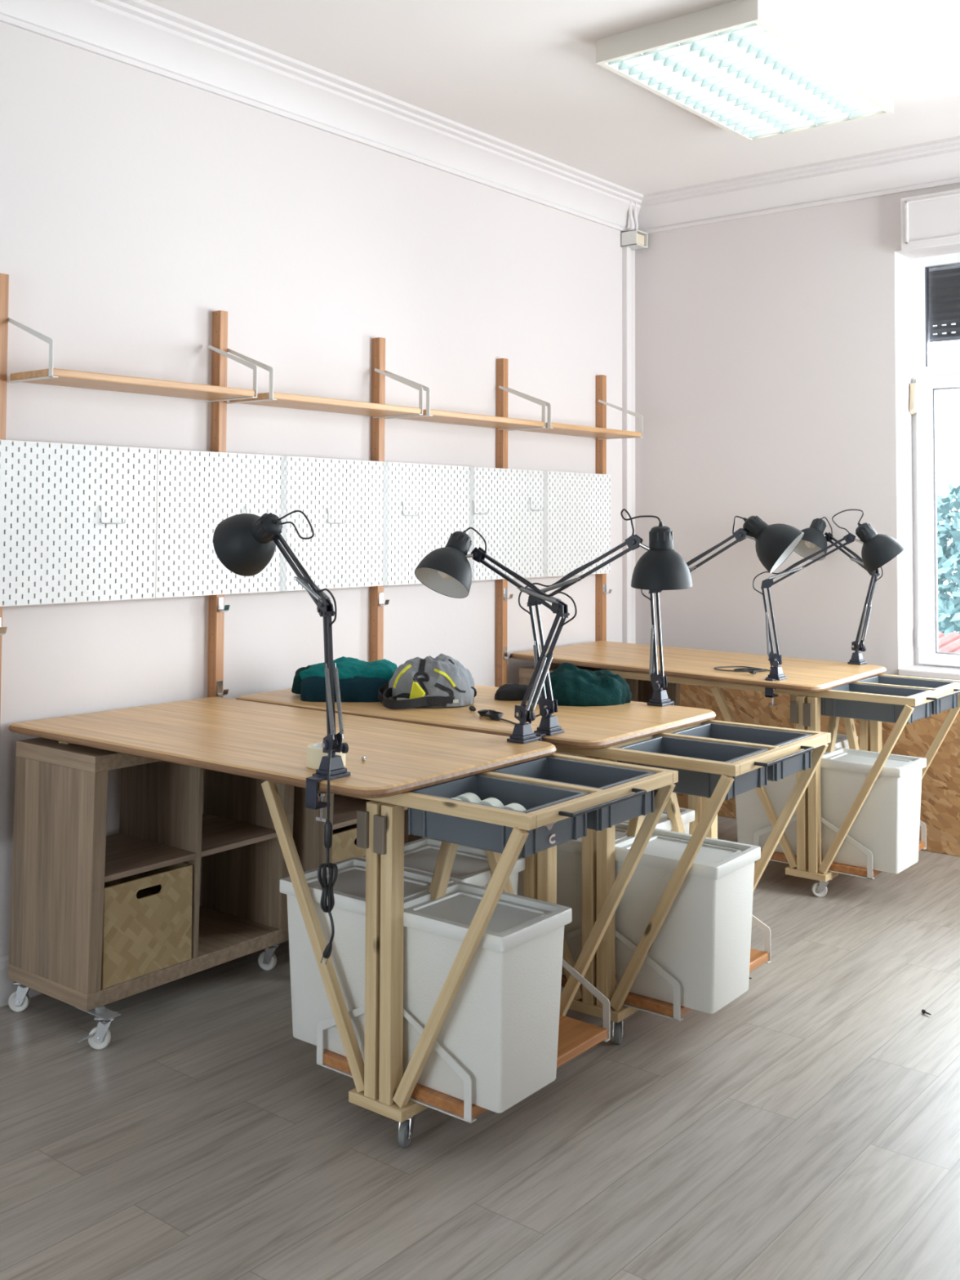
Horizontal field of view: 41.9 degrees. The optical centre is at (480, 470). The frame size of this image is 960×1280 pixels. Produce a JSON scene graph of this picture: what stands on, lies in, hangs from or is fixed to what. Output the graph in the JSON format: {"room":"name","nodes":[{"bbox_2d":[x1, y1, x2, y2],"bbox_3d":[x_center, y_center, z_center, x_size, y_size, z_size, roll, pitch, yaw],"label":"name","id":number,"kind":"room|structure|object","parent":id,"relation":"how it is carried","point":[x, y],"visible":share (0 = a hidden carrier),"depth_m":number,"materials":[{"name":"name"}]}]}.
{"room":"design studio","nodes":[
{"label":"design studio","id":0,"kind":"room"},
{"bbox_2d":[0,22,635,957],"bbox_3d":[-1.518,0.035,3.940,0.120,3.221,7.956,-2,-3,39],"label":"wall","id":1,"kind":"structure","parent":0,"point":[137,206],"depth_m":4.71,"materials":[{"name":"white paint"}]},
{"bbox_2d":[0,273,8,715],"bbox_3d":[-1.488,0.268,3.837,0.045,1.746,0.037,-2,-3,39],"label":"upright","id":2,"kind":"object","parent":1,"relation":"attached to","point":[4,278],"visible":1,"depth_m":3.85,"materials":[{"name":"brown wood"}]},
{"bbox_2d":[0,617,7,635],"bbox_3d":[-1.457,0.476,3.803,0.038,0.052,0.024,-2,-3,39],"label":"coat hook","id":3,"kind":"object","parent":2,"relation":"attached to","point":[2,629],"visible":1,"depth_m":3.79,"materials":[{"name":"silver metal"}]},
{"bbox_2d":[0,440,157,606],"bbox_3d":[-1.291,0.172,4.041,0.008,0.509,0.591,-2,-3,39],"label":"pegboard","id":4,"kind":"object","parent":2,"relation":"attached to","point":[55,547],"visible":1,"depth_m":4.02,"materials":[{"name":"white metal"}]},
{"bbox_2d":[99,505,125,524],"bbox_3d":[-1.204,0.147,4.115,0.088,0.062,0.014,2,-3,-37],"label":"wire hook","id":5,"kind":"object","parent":4,"relation":"attached to","point":[100,505],"visible":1,"depth_m":4.09,"materials":[{"name":"white metal"}]},
{"bbox_2d":[6,317,257,402],"bbox_3d":[-1.122,-0.363,4.105,0.267,0.207,0.792,-2,-3,39],"label":"wall shelf","id":6,"kind":"object","parent":2,"relation":"attached to","point":[51,376],"visible":1,"depth_m":4.00,"materials":[{"name":"brown wood"}]},
{"bbox_2d":[0,899,200,1007],"bbox_3d":[-1.534,1.567,3.757,0.016,0.145,7.556,-2,-3,39],"label":"baseboard","id":7,"kind":"structure","parent":1,"relation":"attached to","point":[7,987],"depth_m":3.84,"materials":[{"name":"white wood"}]},
{"bbox_2d":[207,310,227,697],"bbox_3d":[-0.946,0.298,4.508,0.045,1.746,0.037,-2,-3,39],"label":"upright","id":8,"kind":"object","parent":1,"relation":"attached to","point":[220,318],"visible":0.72,"depth_m":4.51,"materials":[{"name":"brown wood"}]},
{"bbox_2d":[155,448,287,598],"bbox_3d":[-0.919,0.192,4.501,0.008,0.509,0.591,-2,-3,39],"label":"pegboard","id":9,"kind":"object","parent":8,"relation":"attached to","point":[197,491],"visible":0.77,"depth_m":4.43,"materials":[{"name":"white metal"}]},
{"bbox_2d":[217,680,228,696],"bbox_3d":[-0.916,0.779,4.463,0.038,0.052,0.024,-2,-3,39],"label":"coat hook","id":10,"kind":"object","parent":8,"relation":"attached to","point":[220,692],"visible":1,"depth_m":4.47,"materials":[{"name":"silver metal"}]},
{"bbox_2d":[217,596,230,612],"bbox_3d":[-0.915,0.481,4.475,0.038,0.052,0.024,-2,-3,39],"label":"coat hook","id":11,"kind":"object","parent":8,"relation":"attached to","point":[220,600],"visible":1,"depth_m":4.48,"materials":[{"name":"silver metal"}]},
{"bbox_2d":[226,348,422,417],"bbox_3d":[-0.580,-0.333,4.776,0.267,0.207,0.792,-2,-3,39],"label":"wall shelf","id":12,"kind":"object","parent":8,"relation":"attached to","point":[271,398],"visible":0.94,"depth_m":4.67,"materials":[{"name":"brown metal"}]},
{"bbox_2d":[0,0,643,231],"bbox_3d":[-1.475,-1.493,3.843,0.136,0.176,7.556,-2,-3,39],"label":"trim","id":13,"kind":"structure","parent":1,"relation":"attached to","point":[141,34],"depth_m":4.84,"materials":[{"name":"white paint"}]},
{"bbox_2d":[369,337,385,662],"bbox_3d":[-0.423,0.326,5.155,0.045,1.746,0.037,-2,-3,39],"label":"upright","id":14,"kind":"object","parent":1,"relation":"attached to","point":[378,380],"visible":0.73,"depth_m":5.16,"materials":[{"name":"brown wood"}]},
{"bbox_2d":[279,455,388,591],"bbox_3d":[-0.568,0.211,4.937,0.008,0.509,0.591,-2,-3,39],"label":"pegboard","id":15,"kind":"object","parent":14,"relation":"attached to","point":[348,554],"visible":0.94,"depth_m":4.93,"materials":[{"name":"white metal"}]},
{"bbox_2d":[326,507,346,524],"bbox_3d":[-0.560,0.180,4.912,0.088,0.062,0.014,2,-3,-37],"label":"wire hook","id":16,"kind":"object","parent":15,"relation":"attached to","point":[326,508],"visible":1,"depth_m":4.89,"materials":[{"name":"white metal"}]},
{"bbox_2d":[378,592,389,605],"bbox_3d":[-0.392,0.529,5.121,0.038,0.052,0.024,-2,-3,39],"label":"coat hook","id":17,"kind":"object","parent":14,"relation":"attached to","point":[380,594],"visible":1,"depth_m":5.12,"materials":[{"name":"silver metal"}]},
{"bbox_2d":[382,462,474,585],"bbox_3d":[-0.216,0.230,5.372,0.008,0.509,0.591,-2,-3,39],"label":"pegboard","id":18,"kind":"object","parent":14,"relation":"attached to","point":[440,494],"visible":0.82,"depth_m":5.32,"materials":[{"name":"white metal"}]},
{"bbox_2d":[401,501,418,515],"bbox_3d":[-0.288,0.162,5.250,0.088,0.062,0.014,2,-3,-37],"label":"wire hook","id":19,"kind":"object","parent":18,"relation":"attached to","point":[402,501],"visible":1,"depth_m":5.23,"materials":[{"name":"white metal"}]},
{"bbox_2d":[385,370,545,430],"bbox_3d":[-0.057,-0.305,5.423,0.267,0.207,0.792,-2,-3,39],"label":"wall shelf","id":20,"kind":"object","parent":14,"relation":"attached to","point":[428,415],"visible":0.86,"depth_m":5.36,"materials":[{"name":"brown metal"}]},
{"bbox_2d":[494,358,508,687],"bbox_3d":[0.100,0.355,5.803,0.045,1.746,0.037,-2,-3,39],"label":"upright","id":21,"kind":"object","parent":1,"relation":"attached to","point":[502,364],"visible":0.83,"depth_m":5.79,"materials":[{"name":"brown wood"}]},
{"bbox_2d":[468,466,547,580],"bbox_3d":[0.136,0.249,5.808,0.008,0.509,0.591,-2,-3,39],"label":"pegboard","id":22,"kind":"object","parent":21,"relation":"attached to","point":[512,532],"visible":0.94,"depth_m":5.80,"materials":[{"name":"white metal"}]},
{"bbox_2d":[472,500,488,514],"bbox_3d":[0.007,0.168,5.616,0.088,0.062,0.014,2,-3,-37],"label":"wire hook","id":23,"kind":"object","parent":22,"relation":"attached to","point":[473,500],"visible":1,"depth_m":5.59,"materials":[{"name":"white metal"}]},
{"bbox_2d":[528,497,543,511],"bbox_3d":[0.271,0.162,5.943,0.088,0.062,0.014,2,-3,-37],"label":"wire hook","id":24,"kind":"object","parent":22,"relation":"attached to","point":[529,498],"visible":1,"depth_m":5.92,"materials":[{"name":"white metal"}]},
{"bbox_2d":[503,646,512,658],"bbox_3d":[0.130,0.842,5.757,0.038,0.052,0.024,-2,-3,39],"label":"coat hook","id":25,"kind":"object","parent":21,"relation":"attached to","point":[510,655],"visible":1,"depth_m":5.76,"materials":[{"name":"silver metal"}]},
{"bbox_2d":[503,587,513,599],"bbox_3d":[0.131,0.571,5.768,0.038,0.052,0.024,-2,-3,39],"label":"coat hook","id":26,"kind":"object","parent":21,"relation":"attached to","point":[504,588],"visible":1,"depth_m":5.77,"materials":[{"name":"silver metal"}]},
{"bbox_2d":[507,387,643,439],"bbox_3d":[0.466,-0.276,6.071,0.267,0.207,0.792,-2,-3,39],"label":"wall shelf","id":27,"kind":"object","parent":21,"relation":"attached to","point":[550,428],"visible":0.85,"depth_m":6.03,"materials":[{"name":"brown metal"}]},
{"bbox_2d":[595,374,606,641],"bbox_3d":[0.623,0.383,6.451,0.045,1.746,0.037,-2,-3,39],"label":"upright","id":28,"kind":"object","parent":1,"relation":"attached to","point":[601,380],"visible":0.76,"depth_m":6.45,"materials":[{"name":"brown wood"}]},
{"bbox_2d":[542,471,610,577],"bbox_3d":[0.487,0.268,6.243,0.008,0.509,0.591,-2,-3,39],"label":"pegboard","id":29,"kind":"object","parent":28,"relation":"attached to","point":[578,529],"visible":0.99,"depth_m":6.23,"materials":[{"name":"white metal"}]},
{"bbox_2d":[603,583,611,594],"bbox_3d":[0.654,0.609,6.415,0.038,0.052,0.024,-2,-3,39],"label":"coat hook","id":30,"kind":"object","parent":28,"relation":"attached to","point":[604,584],"visible":1,"depth_m":6.42,"materials":[{"name":"silver metal"}]},
{"bbox_2d":[620,200,648,643],"bbox_3d":[0.808,-0.143,6.645,0.113,2.616,0.178,-2,-3,39],"label":"pipe","id":31,"kind":"object","parent":1,"relation":"attached to","point":[635,239],"visible":0.95,"depth_m":6.67,"materials":[{"name":"grey metal"}]},
{"bbox_2d":[0,815,959,1279],"bbox_3d":[0.270,1.631,2.619,4.350,0.060,8.256,-2,-3,39],"label":"floor","id":32,"kind":"structure","parent":0,"point":[805,1126],"depth_m":3.02,"materials":[{"name":"grey wood"}]},
{"bbox_2d":[8,737,294,1049],"bbox_3d":[-1.009,1.241,3.956,0.508,0.816,0.815,-2,-3,38],"label":"shelving unit","id":33,"kind":"object","parent":32,"relation":"on","point":[64,857],"visible":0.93,"depth_m":3.79,"materials":[{"name":"brown wood"}]},
{"bbox_2d":[100,862,192,988],"bbox_3d":[-1.125,1.357,3.837,0.360,0.285,0.318,-2,-3,38],"label":"storage box","id":34,"kind":"object","parent":33,"relation":"on","point":[147,917],"visible":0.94,"depth_m":3.73,"materials":[{"name":"brown wood"}]},
{"bbox_2d":[8,697,678,1147],"bbox_3d":[-0.448,1.202,3.543,1.930,0.865,0.805,-2,-3,38],"label":"workbench","id":35,"kind":"object","parent":32,"relation":"on","point":[268,742],"visible":0.69,"depth_m":3.19,"materials":[{"name":"brown wood"}]},
{"bbox_2d":[213,510,351,964],"bbox_3d":[-0.488,0.639,3.225,0.178,1.071,0.615,2,-3,-40],"label":"desk lamp","id":36,"kind":"object","parent":35,"relation":"attached to","point":[245,544],"visible":1,"depth_m":3.11,"materials":[{"name":"black metal"}]},
{"bbox_2d":[324,821,332,848],"bbox_3d":[-0.358,0.861,2.955,0.018,0.060,0.018,-2,-3,39],"label":"switch","id":37,"kind":"object","parent":36,"relation":"attached to","point":[328,825],"depth_m":2.95,"materials":[{"name":"black plastic"}]},
{"bbox_2d":[306,742,345,769],"bbox_3d":[-0.392,0.728,3.192,0.098,0.054,0.098,-2,-3,39],"label":"tape roll","id":38,"kind":"object","parent":35,"relation":"on","point":[314,751],"visible":0.38,"depth_m":3.15,"materials":[{"name":"beige plastic"}]},
{"bbox_2d":[323,1049,351,1074],"bbox_3d":[-0.140,1.504,3.351,0.226,0.026,0.589,-2,-3,38],"label":"shelf","id":39,"kind":"object","parent":35,"relation":"attached to","point":[334,1061],"depth_m":3.16,"materials":[{"name":"orange wood"}]},
{"bbox_2d":[279,857,453,1061],"bbox_3d":[-0.299,1.281,3.283,0.366,0.410,0.286,-2,-3,38],"label":"storage bin","id":40,"kind":"object","parent":35,"relation":"on","point":[310,1004],"visible":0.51,"depth_m":3.22,"materials":[{"name":"white plastic"}]},
{"bbox_2d":[286,894,365,1061],"bbox_3d":[-0.299,1.295,3.282,0.342,0.382,0.260,-2,-3,38],"label":"tub","id":41,"kind":"object","parent":40,"relation":"in","point":[310,1004],"depth_m":3.20,"materials":[{"name":"white plastic"}]},
{"bbox_2d":[362,837,524,894],"bbox_3d":[-0.103,1.291,3.507,0.366,0.410,0.286,-2,-3,38],"label":"storage bin","id":42,"kind":"object","parent":35,"relation":"on","point":[470,864],"visible":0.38,"depth_m":3.50,"materials":[{"name":"white plastic"}]},
{"bbox_2d":[480,872,518,894],"bbox_3d":[-0.103,1.305,3.507,0.342,0.382,0.260,-2,-3,38],"label":"tub","id":43,"kind":"object","parent":42,"relation":"in","point":[485,880],"depth_m":3.48,"materials":[{"name":"white plastic"}]},
{"bbox_2d":[402,881,572,1113],"bbox_3d":[-0.005,1.273,3.051,0.366,0.410,0.286,-2,-3,38],"label":"storage bin","id":44,"kind":"object","parent":35,"relation":"on","point":[501,1024],"visible":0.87,"depth_m":2.95,"materials":[{"name":"white plastic"}]},
{"bbox_2d":[414,527,577,743],"bbox_3d":[0.041,0.522,3.625,0.538,0.709,0.194,-2,-3,39],"label":"desk lamp","id":45,"kind":"object","parent":35,"relation":"attached to","point":[446,571],"visible":0.99,"depth_m":3.66,"materials":[{"name":"black metal"}]},
{"bbox_2d":[407,774,589,857],"bbox_3d":[0.041,0.835,3.038,0.356,0.105,0.272,-2,-3,38],"label":"crate","id":46,"kind":"object","parent":35,"relation":"on","point":[490,837],"visible":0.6,"depth_m":3.00,"materials":[{"name":"plastic"}]},
{"bbox_2d":[454,792,480,803],"bbox_3d":[-0.035,0.847,3.123,0.076,0.076,0.046,-1,-3,30],"label":"tape roll","id":47,"kind":"object","parent":46,"relation":"in","point":[468,797],"visible":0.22,"depth_m":3.11,"materials":[{"name":"white plastic"}]},
{"bbox_2d":[476,797,504,807],"bbox_3d":[0.021,0.845,3.066,0.076,0.076,0.046,-1,-3,30],"label":"tape roll","id":48,"kind":"object","parent":46,"relation":"in","point":[491,801],"visible":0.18,"depth_m":3.06,"materials":[{"name":"white plastic"}]},
{"bbox_2d":[502,803,525,811],"bbox_3d":[0.076,0.843,3.008,0.076,0.076,0.046,-1,-3,30],"label":"tape roll","id":49,"kind":"object","parent":46,"relation":"in","point":[517,806],"visible":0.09,"depth_m":3.00,"materials":[{"name":"white plastic"}]},
{"bbox_2d":[410,1014,607,1119],"bbox_3d":[0.073,1.498,3.183,0.222,0.026,0.589,-2,-3,38],"label":"shelf","id":50,"kind":"object","parent":35,"relation":"attached to","point":[575,1037],"depth_m":3.19,"materials":[{"name":"orange wood"}]},
{"bbox_2d":[489,756,656,831],"bbox_3d":[0.239,0.846,3.289,0.356,0.105,0.272,-2,-3,38],"label":"crate","id":51,"kind":"object","parent":35,"relation":"on","point":[589,775],"visible":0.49,"depth_m":3.35,"materials":[{"name":"plastic"}]},
{"bbox_2d":[293,786,423,871],"bbox_3d":[-0.433,1.269,4.577,0.508,0.816,0.815,-2,-3,37],"label":"shelving unit","id":52,"kind":"object","parent":32,"relation":"on","point":[308,832],"visible":0.02,"depth_m":4.24,"materials":[{"name":"brown wood"}]},
{"bbox_2d":[331,823,365,862],"bbox_3d":[-0.547,1.385,4.457,0.360,0.285,0.318,-2,-3,37],"label":"storage box","id":53,"kind":"object","parent":52,"relation":"on","point":[344,846],"visible":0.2,"depth_m":4.29,"materials":[{"name":"brown wood"}]},
{"bbox_2d":[235,684,831,1044],"bbox_3d":[0.136,1.230,4.160,1.938,0.865,0.805,-2,-3,37],"label":"workbench","id":54,"kind":"object","parent":32,"relation":"on","point":[596,732],"visible":0.49,"depth_m":3.67,"materials":[{"name":"brown wood"}]},
{"bbox_2d":[291,656,397,702],"bbox_3d":[-0.476,0.737,4.461,0.398,0.139,0.285,0,-2,0],"label":"jacket","id":55,"kind":"object","parent":54,"relation":"on","point":[359,681],"visible":0.73,"depth_m":4.35,"materials":[{"name":"teal fabric"}]},
{"bbox_2d":[377,653,476,709],"bbox_3d":[-0.185,0.718,4.307,0.339,0.161,0.276,1,-2,-18],"label":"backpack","id":56,"kind":"object","parent":54,"relation":"on","point":[441,681],"visible":1,"depth_m":4.21,"materials":[{"name":"grey fabric"}]},
{"bbox_2d":[533,670,564,736],"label":"desk lamp","id":57,"kind":"object","parent":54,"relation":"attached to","point":[548,725],"depth_m":3.69,"materials":[{"name":"black plastic"}]},
{"bbox_2d":[494,662,631,706],"bbox_3d":[0.289,0.742,4.379,0.478,0.129,0.274,0,-2,1],"label":"jacket","id":58,"kind":"object","parent":54,"relation":"on","point":[571,686],"visible":0.7,"depth_m":4.28,"materials":[{"name":"green fabric"}]},
{"bbox_2d":[517,822,628,975],"bbox_3d":[0.292,1.307,3.857,0.366,0.410,0.286,-2,-3,37],"label":"storage bin","id":59,"kind":"object","parent":54,"relation":"on","point":[569,854],"visible":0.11,"depth_m":3.72,"materials":[{"name":"white plastic"}]},
{"bbox_2d":[560,973,616,986],"bbox_3d":[0.429,1.530,3.943,0.226,0.026,0.589,-2,-3,37],"label":"shelf","id":60,"kind":"object","parent":54,"relation":"attached to","point":[564,980],"depth_m":3.71,"materials":[{"name":"orange wood"}]},
{"bbox_2d":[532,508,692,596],"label":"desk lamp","id":61,"kind":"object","parent":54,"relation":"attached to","point":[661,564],"depth_m":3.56,"materials":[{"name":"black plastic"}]},
{"bbox_2d":[622,807,694,834],"bbox_3d":[0.474,1.317,4.092,0.366,0.410,0.286,-2,-3,37],"label":"storage bin","id":62,"kind":"object","parent":54,"relation":"on","point":[687,815],"visible":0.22,"depth_m":4.05,"materials":[{"name":"white plastic"}]},
{"bbox_2d":[669,822,689,834],"bbox_3d":[0.474,1.331,4.091,0.342,0.382,0.260,-2,-3,37],"label":"tub","id":63,"kind":"object","parent":62,"relation":"in","point":[686,825],"depth_m":4.07,"materials":[{"name":"white plastic"}]},
{"bbox_2d":[614,828,760,1013],"bbox_3d":[0.587,1.299,3.634,0.366,0.410,0.286,-2,-3,37],"label":"storage bin","id":64,"kind":"object","parent":54,"relation":"on","point":[704,940],"visible":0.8,"depth_m":3.53,"materials":[{"name":"white plastic"}]},
{"bbox_2d":[614,948,768,1017],"bbox_3d":[0.644,1.524,3.779,0.222,0.026,0.589,-2,-3,37],"label":"shelf","id":65,"kind":"object","parent":54,"relation":"attached to","point":[757,957],"depth_m":3.55,"materials":[{"name":"orange wood"}]},
{"bbox_2d":[617,735,768,799],"bbox_3d":[0.615,0.861,3.633,0.356,0.105,0.272,-2,-3,37],"label":"crate","id":66,"kind":"object","parent":54,"relation":"on","point":[690,782],"visible":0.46,"depth_m":3.62,"materials":[{"name":"plastic"}]},
{"bbox_2d":[640,515,804,706],"bbox_3d":[0.810,0.529,4.231,0.556,0.751,0.174,0,-2,15],"label":"desk lamp","id":67,"kind":"object","parent":54,"relation":"attached to","point":[774,543],"visible":0.76,"depth_m":4.24,"materials":[{"name":"black plastic"}]},
{"bbox_2d":[671,722,812,781],"bbox_3d":[0.809,0.872,3.887,0.356,0.105,0.272,-2,-3,37],"label":"crate","id":68,"kind":"object","parent":54,"relation":"on","point":[776,771],"visible":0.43,"depth_m":3.95,"materials":[{"name":"plastic"}]},
{"bbox_2d":[518,665,679,799],"bbox_3d":[0.584,1.327,5.917,0.508,0.816,0.815,-2,-3,39],"label":"shelving unit","id":69,"kind":"object","parent":32,"relation":"on","point":[642,691],"visible":0.02,"depth_m":5.86,"materials":[{"name":"brown wood"}]},
{"bbox_2d":[511,640,959,897],"bbox_3d":[1.140,1.279,5.522,1.867,0.886,0.893,-2,-3,39],"label":"workbench","id":70,"kind":"object","parent":32,"relation":"on","point":[807,681],"visible":0.69,"depth_m":5.15,"materials":[{"name":"brown wood"}]},
{"bbox_2d":[760,848,796,862],"bbox_3d":[1.409,1.590,5.332,0.226,0.026,0.589,-2,-3,39],"label":"shelf","id":71,"kind":"object","parent":70,"relation":"attached to","point":[776,856],"depth_m":5.11,"materials":[{"name":"orange wood"}]},
{"bbox_2d":[735,746,838,855],"bbox_3d":[1.272,1.368,5.249,0.366,0.410,0.286,-2,-3,39],"label":"storage bin","id":72,"kind":"object","parent":70,"relation":"on","point":[752,816],"visible":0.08,"depth_m":5.18,"materials":[{"name":"white plastic"}]},
{"bbox_2d":[735,773,796,855],"bbox_3d":[1.272,1.382,5.248,0.342,0.382,0.260,-2,-3,39],"label":"tub","id":73,"kind":"object","parent":72,"relation":"in","point":[752,816],"depth_m":5.17,"materials":[{"name":"white plastic"}]},
{"bbox_2d":[713,509,905,706],"bbox_3d":[1.314,0.555,5.113,0.790,0.790,0.327,-1,-3,32],"label":"desk lamp","id":74,"kind":"object","parent":70,"relation":"attached to","point":[877,549],"visible":1,"depth_m":5.03,"materials":[{"name":"black metal"}]},
{"bbox_2d":[783,727,857,748],"bbox_3d":[1.440,1.380,5.529,0.366,0.410,0.286,-2,-3,39],"label":"storage bin","id":75,"kind":"object","parent":70,"relation":"on","point":[842,741],"visible":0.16,"depth_m":5.43,"materials":[{"name":"white plastic"}]},
{"bbox_2d":[793,516,883,664],"bbox_3d":[1.636,0.598,5.798,0.203,0.762,0.485,1,-2,-21],"label":"desk lamp","id":76,"kind":"object","parent":70,"relation":"attached to","point":[813,540],"visible":0.85,"depth_m":5.86,"materials":[{"name":"black metal"}]},
{"bbox_2d":[821,840,924,876],"bbox_3d":[1.620,1.584,5.162,0.222,0.026,0.589,-2,-3,39],"label":"shelf","id":77,"kind":"object","parent":70,"relation":"attached to","point":[834,868],"depth_m":4.92,"materials":[{"name":"orange wood"}]},
{"bbox_2d":[820,747,926,873],"bbox_3d":[1.560,1.359,5.016,0.366,0.410,0.286,-2,-3,39],"label":"storage bin","id":78,"kind":"object","parent":70,"relation":"on","point":[887,824],"visible":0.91,"depth_m":4.92,"materials":[{"name":"white plastic"}]},
{"bbox_2d":[821,683,932,724],"bbox_3d":[1.586,0.933,5.016,0.356,0.105,0.272,-2,-3,39],"label":"crate","id":79,"kind":"object","parent":70,"relation":"on","point":[872,711],"visible":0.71,"depth_m":4.96,"materials":[{"name":"plastic"}]},
{"bbox_2d":[856,675,958,714],"bbox_3d":[1.787,0.944,5.265,0.356,0.105,0.272,-2,-3,39],"label":"crate","id":80,"kind":"object","parent":70,"relation":"on","point":[938,706],"visible":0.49,"depth_m":5.32,"materials":[{"name":"plastic"}]},
{"bbox_2d":[677,684,959,856],"bbox_3d":[2.242,1.375,5.544,3.540,0.700,0.012,-2,-3,39],"label":"panel","id":81,"kind":"object","parent":32,"relation":"on","point":[940,811],"visible":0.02,"depth_m":5.73,"materials":[{"name":"brown wood"}]},
{"bbox_2d":[921,1008,931,1015],"bbox_3d":[1.355,1.647,3.800,0.012,0.012,0.030,1,-3,-28],"label":"screw","id":82,"kind":"object","parent":32,"relation":"on","point":[923,1011],"visible":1,"depth_m":3.81,"materials":[{"name":"black metal"}]},
{"bbox_2d":[143,0,959,195],"bbox_3d":[0.170,-1.662,2.651,4.400,0.080,7.956,-2,-3,39],"label":"ceiling","id":83,"kind":"structure","parent":0,"point":[526,74],"depth_m":4.75,"materials":[{"name":"white paint"}]},
{"bbox_2d":[595,0,893,142],"bbox_3d":[1.041,-1.491,4.772,0.635,0.083,1.200,-2,-3,39],"label":"ceiling light","id":84,"kind":"object","parent":83,"relation":"attached to","point":[747,68],"visible":1,"depth_m":4.63,"materials":[{"name":"white"}]},
{"bbox_2d":[635,182,959,695],"bbox_3d":[2.573,0.118,5.568,4.200,3.221,0.320,-2,-3,39],"label":"wall","id":85,"kind":"structure","parent":0,"point":[773,352],"depth_m":6.25,"materials":[{"name":"white paint"}]},
{"bbox_2d":[637,136,959,233],"bbox_3d":[2.437,-1.411,5.452,4.200,0.176,0.136,-2,-3,39],"label":"trim","id":86,"kind":"structure","parent":85,"relation":"attached to","point":[935,163],"depth_m":6.14,"materials":[{"name":"white paint"}]},
{"bbox_2d":[897,188,959,680],"bbox_3d":[2.660,-0.168,5.463,1.620,2.225,0.371,-2,-3,39],"label":"window","id":87,"kind":"structure","parent":85,"relation":"in","point":[930,221],"depth_m":5.97,"materials":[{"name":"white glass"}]},
{"bbox_2d":[928,265,959,342],"bbox_3d":[2.775,-0.818,5.628,1.520,0.362,0.014,-2,-3,39],"label":"roller shutter","id":88,"kind":"object","parent":87,"relation":"attached to","point":[944,281],"depth_m":6.05,"materials":[{"name":"grey plastic"}]},
{"label":"outside","id":89,"kind":"structure","parent":0,"visible":0},
{"bbox_2d":[937,631,959,653],"bbox_3d":[3.144,1.540,8.496,3.550,0.721,2.013,-2,-3,39],"label":"tiled roof","id":90,"kind":"structure","parent":89,"point":[949,642],"depth_m":9.10,"materials":[{"name":"ceramic"}]},
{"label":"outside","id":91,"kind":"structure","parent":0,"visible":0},
{"bbox_2d":[936,483,959,635],"bbox_3d":[5.285,2.094,12.517,4.475,4.867,2.353,-2,-3,39],"label":"tree","id":92,"kind":"object","parent":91,"point":[948,556],"visible":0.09,"depth_m":12.35,"materials":[{"name":"green plant"}]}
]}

